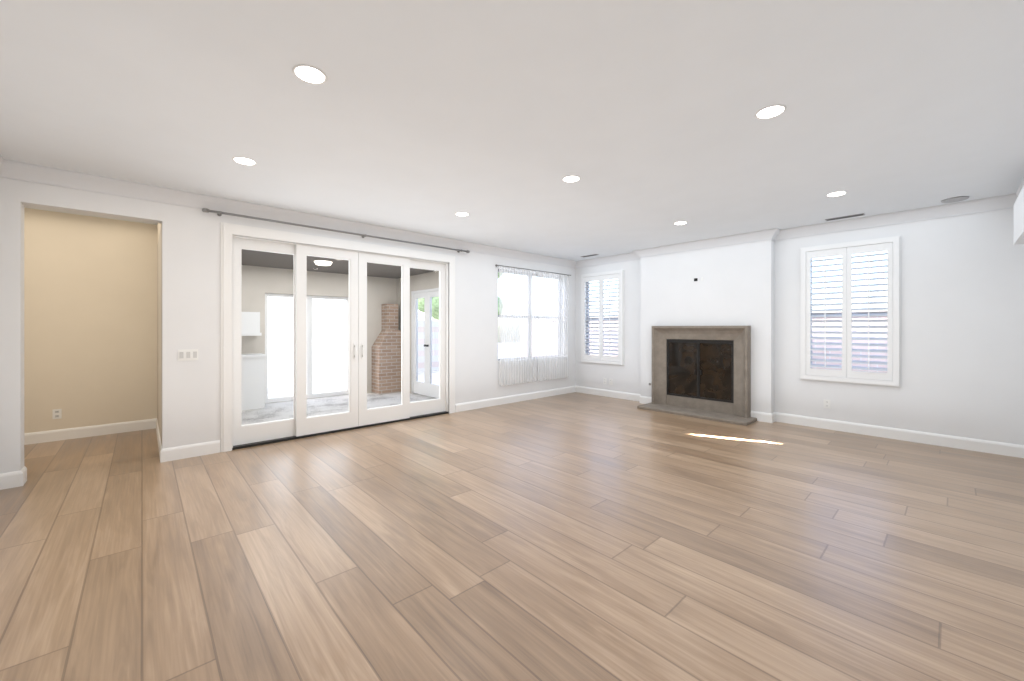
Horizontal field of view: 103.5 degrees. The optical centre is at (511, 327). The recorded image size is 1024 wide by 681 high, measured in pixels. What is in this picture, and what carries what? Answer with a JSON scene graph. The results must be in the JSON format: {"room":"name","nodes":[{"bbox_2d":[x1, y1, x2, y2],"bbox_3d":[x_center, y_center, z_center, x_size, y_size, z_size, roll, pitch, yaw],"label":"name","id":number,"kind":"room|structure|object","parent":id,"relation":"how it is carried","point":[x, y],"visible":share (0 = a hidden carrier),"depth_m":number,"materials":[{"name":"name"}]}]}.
{"room":"living room","nodes":[
{"label":"living room","id":0,"kind":"room"},
{"bbox_2d":[24,208,156,432],"bbox_3d":[-5.946,-0.020,4.486,3.300,2.740,0.150,0,0,-43],"label":"wall","id":1,"kind":"structure","parent":0,"point":[90,320],"depth_m":5.01,"materials":[{"name":"paint"}]},
{"bbox_2d":[52,409,61,418],"bbox_3d":[-5.449,1.030,4.833,0.072,0.115,0.010,0,0,-43],"label":"outlet","id":2,"kind":"object","parent":1,"relation":"attached to","point":[56,413],"visible":1,"depth_m":4.83,"materials":[{"name":"white plastic"}]},
{"bbox_2d":[24,419,151,444],"bbox_3d":[-5.944,1.284,4.375,3.152,0.132,0.016,0,0,-43],"label":"baseboard","id":3,"kind":"structure","parent":1,"relation":"attached to","point":[113,428],"depth_m":4.98,"materials":[{"name":"white wood"}]},
{"bbox_2d":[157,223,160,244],"bbox_3d":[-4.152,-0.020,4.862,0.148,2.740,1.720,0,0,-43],"label":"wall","id":4,"kind":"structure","parent":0,"point":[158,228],"depth_m":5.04,"materials":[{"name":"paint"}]},
{"bbox_2d":[152,418,163,462],"bbox_3d":[-4.146,1.284,4.735,0.016,0.132,1.856,0,0,-43],"label":"baseboard","id":5,"kind":"structure","parent":4,"relation":"attached to","point":[154,421],"depth_m":4.51,"materials":[{"name":"white wood"}]},
{"bbox_2d":[157,224,161,444],"bbox_3d":[-4.575,0.136,5.322,0.150,2.452,2.970,0,0,-43],"label":"wall","id":6,"kind":"structure","parent":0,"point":[159,332],"depth_m":4.69,"materials":[{"name":"paint"}]},
{"bbox_2d":[0,177,574,473],"bbox_3d":[-1.546,-0.020,5.984,7.990,2.740,0.150,0,0,-43],"label":"wall","id":7,"kind":"structure","parent":0,"point":[191,307],"depth_m":4.22,"materials":[{"name":"paint"}]},
{"bbox_2d":[178,349,197,360],"bbox_3d":[-3.370,0.280,4.201,0.165,0.115,0.010,0,0,-43],"label":"switch plate","id":8,"kind":"object","parent":7,"relation":"attached to","point":[187,354],"visible":1,"depth_m":4.20,"materials":[{"name":"white plastic"}]},
{"bbox_2d":[164,440,219,461],"bbox_3d":[-3.334,1.284,4.232,0.445,0.132,0.016,0,0,-43],"label":"baseboard","id":9,"kind":"structure","parent":7,"relation":"attached to","point":[199,449],"depth_m":4.21,"materials":[{"name":"white wood"}]},
{"bbox_2d":[202,208,469,252],"bbox_3d":[-1.985,-1.235,5.405,3.456,0.047,0.108,0,0,-43],"label":"curtain rod","id":10,"kind":"object","parent":7,"relation":"attached to","point":[207,210],"visible":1,"depth_m":5.00,"materials":[{"name":"silver metal"}]},
{"bbox_2d":[221,222,454,451],"bbox_3d":[-2.086,0.100,5.471,3.060,2.500,0.172,0,0,-43],"label":"door frame","id":11,"kind":"structure","parent":7,"relation":"attached to","point":[236,239],"depth_m":5.14,"materials":[{"name":"white wood"}]},
{"bbox_2d":[0,155,1023,267],"bbox_3d":[0.509,-1.325,3.743,7.690,0.130,5.930,0,0,-43],"label":"crown molding","id":12,"kind":"structure","parent":7,"relation":"attached to","point":[20,171],"depth_m":4.81,"materials":[{"name":"white paint"}]},
{"bbox_2d":[455,386,575,411],"bbox_3d":[0.219,1.284,7.489,3.055,0.132,0.016,0,0,-43],"label":"baseboard","id":13,"kind":"structure","parent":7,"relation":"attached to","point":[478,404],"depth_m":7.27,"materials":[{"name":"white wood"}]},
{"bbox_2d":[495,264,570,275],"bbox_3d":[0.460,-1.090,7.681,2.042,0.034,0.057,0,0,-43],"label":"curtain rod","id":14,"kind":"object","parent":7,"relation":"attached to","point":[496,265],"visible":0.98,"depth_m":7.56,"materials":[{"name":"silver metal"}]},
{"bbox_2d":[499,266,568,385],"bbox_3d":[0.470,-0.030,7.670,1.890,2.090,0.047,0,0,-43],"label":"sheer curtain","id":15,"kind":"object","parent":14,"relation":"hanging from","point":[523,358],"visible":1,"depth_m":7.58,"materials":[{"name":"white fabric"}]},
{"bbox_2d":[0,392,1023,680],"bbox_3d":[-0.827,1.400,3.787,9.900,0.100,8.100,0,0,-43],"label":"floor","id":16,"kind":"structure","parent":0,"point":[576,536],"depth_m":2.39,"materials":[{"name":"brown wood"}]},
{"bbox_2d":[637,326,756,425],"bbox_3d":[3.043,0.657,6.547,1.065,1.384,1.707,0,0,-43],"label":"fireplace","id":17,"kind":"object","parent":16,"relation":"on","point":[702,372],"visible":1,"depth_m":6.38,"materials":[{"name":"stone"}]},
{"bbox_2d":[0,0,1023,260],"bbox_3d":[-0.827,-1.440,3.787,9.900,0.100,8.100,0,0,-43],"label":"ceiling","id":18,"kind":"structure","parent":0,"point":[496,120],"depth_m":2.56,"materials":[{"name":"paint"}]},
{"bbox_2d":[232,157,256,165],"bbox_3d":[-2.225,-1.388,3.359,0.172,0.002,0.172,0,0,-43],"label":"recessed light","id":19,"kind":"object","parent":18,"relation":"in","point":[244,161],"visible":1,"depth_m":3.36,"materials":[{"name":"white plastic"}]},
{"bbox_2d":[292,65,326,84],"bbox_3d":[-1.107,-1.388,2.214,0.172,0.002,0.172,0,0,-43],"label":"recessed light","id":20,"kind":"object","parent":18,"relation":"in","point":[310,74],"visible":1,"depth_m":2.21,"materials":[{"name":"white"}]},
{"bbox_2d":[455,212,468,215],"bbox_3d":[-0.608,-1.388,4.924,0.172,0.002,0.172,0,0,-43],"label":"recessed light","id":21,"kind":"object","parent":18,"relation":"in","point":[462,214],"visible":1,"depth_m":4.93,"materials":[{"name":"white"}]},
{"bbox_2d":[562,176,580,182],"bbox_3d":[0.552,-1.388,3.763,0.172,0.002,0.172,0,0,-43],"label":"recessed light","id":22,"kind":"object","parent":18,"relation":"in","point":[570,179],"visible":1,"depth_m":3.77,"materials":[{"name":"white"}]},
{"bbox_2d":[674,221,687,224],"bbox_3d":[2.235,-1.388,5.346,0.172,0.002,0.172,0,0,-43],"label":"recessed light","id":23,"kind":"object","parent":18,"relation":"in","point":[680,223],"visible":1,"depth_m":5.36,"materials":[{"name":"white"}]},
{"bbox_2d":[755,105,785,118],"bbox_3d":[1.663,-1.388,2.596,0.172,0.002,0.172,0,0,-43],"label":"recessed light","id":24,"kind":"object","parent":18,"relation":"in","point":[772,111],"visible":1,"depth_m":2.59,"materials":[{"name":"white"}]},
{"bbox_2d":[826,191,846,196],"bbox_3d":[3.366,-1.388,4.186,0.172,0.002,0.172,0,0,-43],"label":"recessed light","id":25,"kind":"object","parent":18,"relation":"in","point":[835,194],"visible":1,"depth_m":4.19,"materials":[{"name":"white plastic"}]},
{"bbox_2d":[825,213,864,220],"bbox_3d":[4.165,-1.386,5.054,0.100,0.006,0.380,0,0,-43],"label":"ceiling vent","id":26,"kind":"object","parent":18,"relation":"in","point":[849,216],"visible":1,"depth_m":5.05,"materials":[{"name":"grey metal"}]},
{"bbox_2d":[941,196,968,202],"bbox_3d":[4.775,-1.384,4.351,0.210,0.012,0.210,0,0,-43],"label":"smoke detector","id":27,"kind":"object","parent":18,"relation":"attached to","point":[955,199],"visible":1,"depth_m":4.33,"materials":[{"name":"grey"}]},
{"bbox_2d":[641,240,773,412],"bbox_3d":[3.054,-0.020,6.545,0.150,2.740,2.040,0,0,-43],"label":"wall","id":28,"kind":"structure","parent":0,"point":[735,287],"depth_m":6.26,"materials":[{"name":"paint"}]},
{"bbox_2d":[636,394,651,403],"bbox_3d":[2.403,1.284,7.155,0.046,0.132,0.294,0,0,-43],"label":"baseboard","id":29,"kind":"structure","parent":28,"relation":"attached to","point":[642,399],"depth_m":7.19,"materials":[{"name":"white wood"}]},
{"bbox_2d":[751,411,775,422],"bbox_3d":[3.612,1.284,5.837,0.046,0.132,0.274,0,0,-43],"label":"baseboard","id":30,"kind":"structure","parent":28,"relation":"attached to","point":[763,417],"depth_m":5.80,"materials":[{"name":"white wood"}]},
{"bbox_2d":[575,208,1023,444],"bbox_3d":[3.449,-0.020,6.337,0.150,2.740,6.080,0,0,-43],"label":"wall","id":31,"kind":"structure","parent":0,"point":[962,325],"depth_m":4.67,"materials":[{"name":"paint"}]},
{"bbox_2d":[581,269,623,365],"bbox_3d":[1.811,-0.200,8.051,0.199,1.824,1.004,0,0,-43],"label":"window shutter","id":32,"kind":"object","parent":31,"relation":"attached to","point":[586,323],"visible":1,"depth_m":8.00,"materials":[{"name":"white wood"}]},
{"bbox_2d":[576,386,635,400],"bbox_3d":[1.875,1.284,7.920,0.030,0.132,1.580,0,0,-43],"label":"baseboard","id":33,"kind":"structure","parent":31,"relation":"attached to","point":[594,391],"depth_m":7.94,"materials":[{"name":"white wood"}]},
{"bbox_2d":[824,399,829,408],"bbox_3d":[4.208,1.015,5.392,0.008,0.115,0.072,0,0,-43],"label":"electrical outlet","id":34,"kind":"object","parent":31,"relation":"attached to","point":[826,403],"visible":1,"depth_m":5.39,"materials":[{"name":"white plastic"}]},
{"bbox_2d":[800,236,900,386],"bbox_3d":[4.372,-0.200,5.257,0.199,1.824,1.004,0,0,-43],"label":"window shutter","id":35,"kind":"object","parent":31,"relation":"attached to","point":[891,246],"visible":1,"depth_m":5.19,"materials":[{"name":"white wood"}]},
{"bbox_2d":[776,412,1023,457],"bbox_3d":[4.552,1.284,5.001,0.030,0.132,2.260,0,0,-43],"label":"baseboard","id":36,"kind":"structure","parent":31,"relation":"attached to","point":[1000,448],"depth_m":4.80,"materials":[{"name":"white wood"}]},
{"label":"outside","id":37,"kind":"structure","parent":0,"visible":0},
{"bbox_2d":[268,343,498,397],"bbox_3d":[1.843,1.560,1.690,55.000,0.180,60.000,0,0,-43],"label":"ground","id":38,"kind":"structure","parent":37,"point":[285,390],"depth_m":9.97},
{"bbox_2d":[268,297,345,386],"bbox_3d":[-5.828,-0.600,10.055,7.000,4.100,0.100,0,0,-43],"label":"window","id":39,"kind":"structure","parent":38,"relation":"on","point":[328,325],"depth_m":10.60,"materials":[{"name":"white glass"}]},
{"bbox_2d":[242,392,436,424],"bbox_3d":[-3.046,1.416,6.725,4.000,0.108,2.970,0,0,-43],"label":"patio floor","id":40,"kind":"structure","parent":38,"relation":"on","point":[374,401],"depth_m":7.00,"materials":[{"name":"tile"}]},
{"bbox_2d":[242,312,266,410],"bbox_3d":[-4.727,0.545,6.635,1.120,1.631,0.429,0,0,-43],"label":"tall cabinet","id":41,"kind":"object","parent":40,"relation":"on","point":[256,366],"depth_m":6.76,"materials":[{"name":"white wood"}]},
{"bbox_2d":[242,265,396,392],"bbox_3d":[-3.982,0.136,7.746,4.000,2.452,0.200,0,0,-43],"label":"wall","id":42,"kind":"structure","parent":40,"relation":"on","point":[279,278],"depth_m":7.75,"materials":[{"name":"paint"}]},
{"bbox_2d":[265,293,348,402],"bbox_3d":[-3.922,0.366,7.814,1.534,1.986,0.080,0,0,-43],"label":"frame","id":43,"kind":"object","parent":42,"relation":"attached to","point":[310,393],"depth_m":7.81,"materials":[{"name":"white wood"}]},
{"bbox_2d":[242,249,433,278],"bbox_3d":[-3.046,-1.160,6.725,4.000,0.140,2.970,0,0,-43],"label":"patio ceiling","id":44,"kind":"structure","parent":42,"relation":"on","point":[286,260],"depth_m":7.04,"materials":[{"name":"grey paint"}]},
{"bbox_2d":[314,260,331,265],"bbox_3d":[-3.109,-1.065,6.646,0.280,0.049,0.280,0,0,-43],"label":"ceiling light","id":45,"kind":"object","parent":44,"relation":"attached to","point":[320,262],"depth_m":6.57,"materials":[{"name":"white glass"}]},
{"bbox_2d":[372,304,400,393],"bbox_3d":[-2.651,0.425,8.572,0.520,1.871,0.379,0,0,-43],"label":"brick fireplace","id":46,"kind":"object","parent":40,"relation":"on","point":[385,353],"depth_m":8.45,"materials":[{"name":"brown brick"}]},
{"bbox_2d":[418,320,438,371],"bbox_3d":[-3.405,0.610,13.294,4.150,1.720,0.200,0,0,-43],"label":"fence","id":47,"kind":"object","parent":38,"relation":"on","point":[434,342],"depth_m":13.79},
{"bbox_2d":[418,272,498,319],"bbox_3d":[-1.684,-0.452,12.098,2.933,3.844,2.157,0,0,-43],"label":"tree","id":48,"kind":"object","parent":38,"relation":"on","point":[435,301],"depth_m":11.29,"materials":[{"name":"green plant"}]},
{"bbox_2d":[536,311,886,372],"bbox_3d":[4.385,0.600,8.091,0.280,1.740,12.100,0,0,-43],"label":"wall","id":49,"kind":"structure","parent":38,"relation":"on","point":[853,335],"depth_m":6.76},
{"bbox_3d":[2.508,-0.020,1.452,7.840,2.740,0.150,0,0,-43],"label":"wall","id":50,"kind":"structure","parent":0,"visible":0},
{"bbox_2d":[1014,185,1023,244],"bbox_3d":[4.686,-1.015,3.646,0.835,0.390,0.140,0,0,-43],"label":"wall","id":51,"kind":"structure","parent":50,"relation":"attached to","point":[1019,220],"depth_m":3.68,"materials":[{"name":"paint"}]},
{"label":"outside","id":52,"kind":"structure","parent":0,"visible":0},
{"bbox_2d":[397,271,438,392],"bbox_3d":[-1.560,0.136,7.952,0.150,2.452,2.770,0,0,-43],"label":"wall","id":53,"kind":"structure","parent":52,"point":[431,277],"depth_m":8.28,"materials":[{"name":"paint"}]},
{"bbox_2d":[411,288,438,397],"bbox_3d":[-1.680,0.296,8.039,0.110,2.126,1.194,0,0,-43],"label":"door frame","id":54,"kind":"structure","parent":53,"relation":"attached to","point":[423,389],"depth_m":8.10,"materials":[{"name":"white wood"}]}
]}

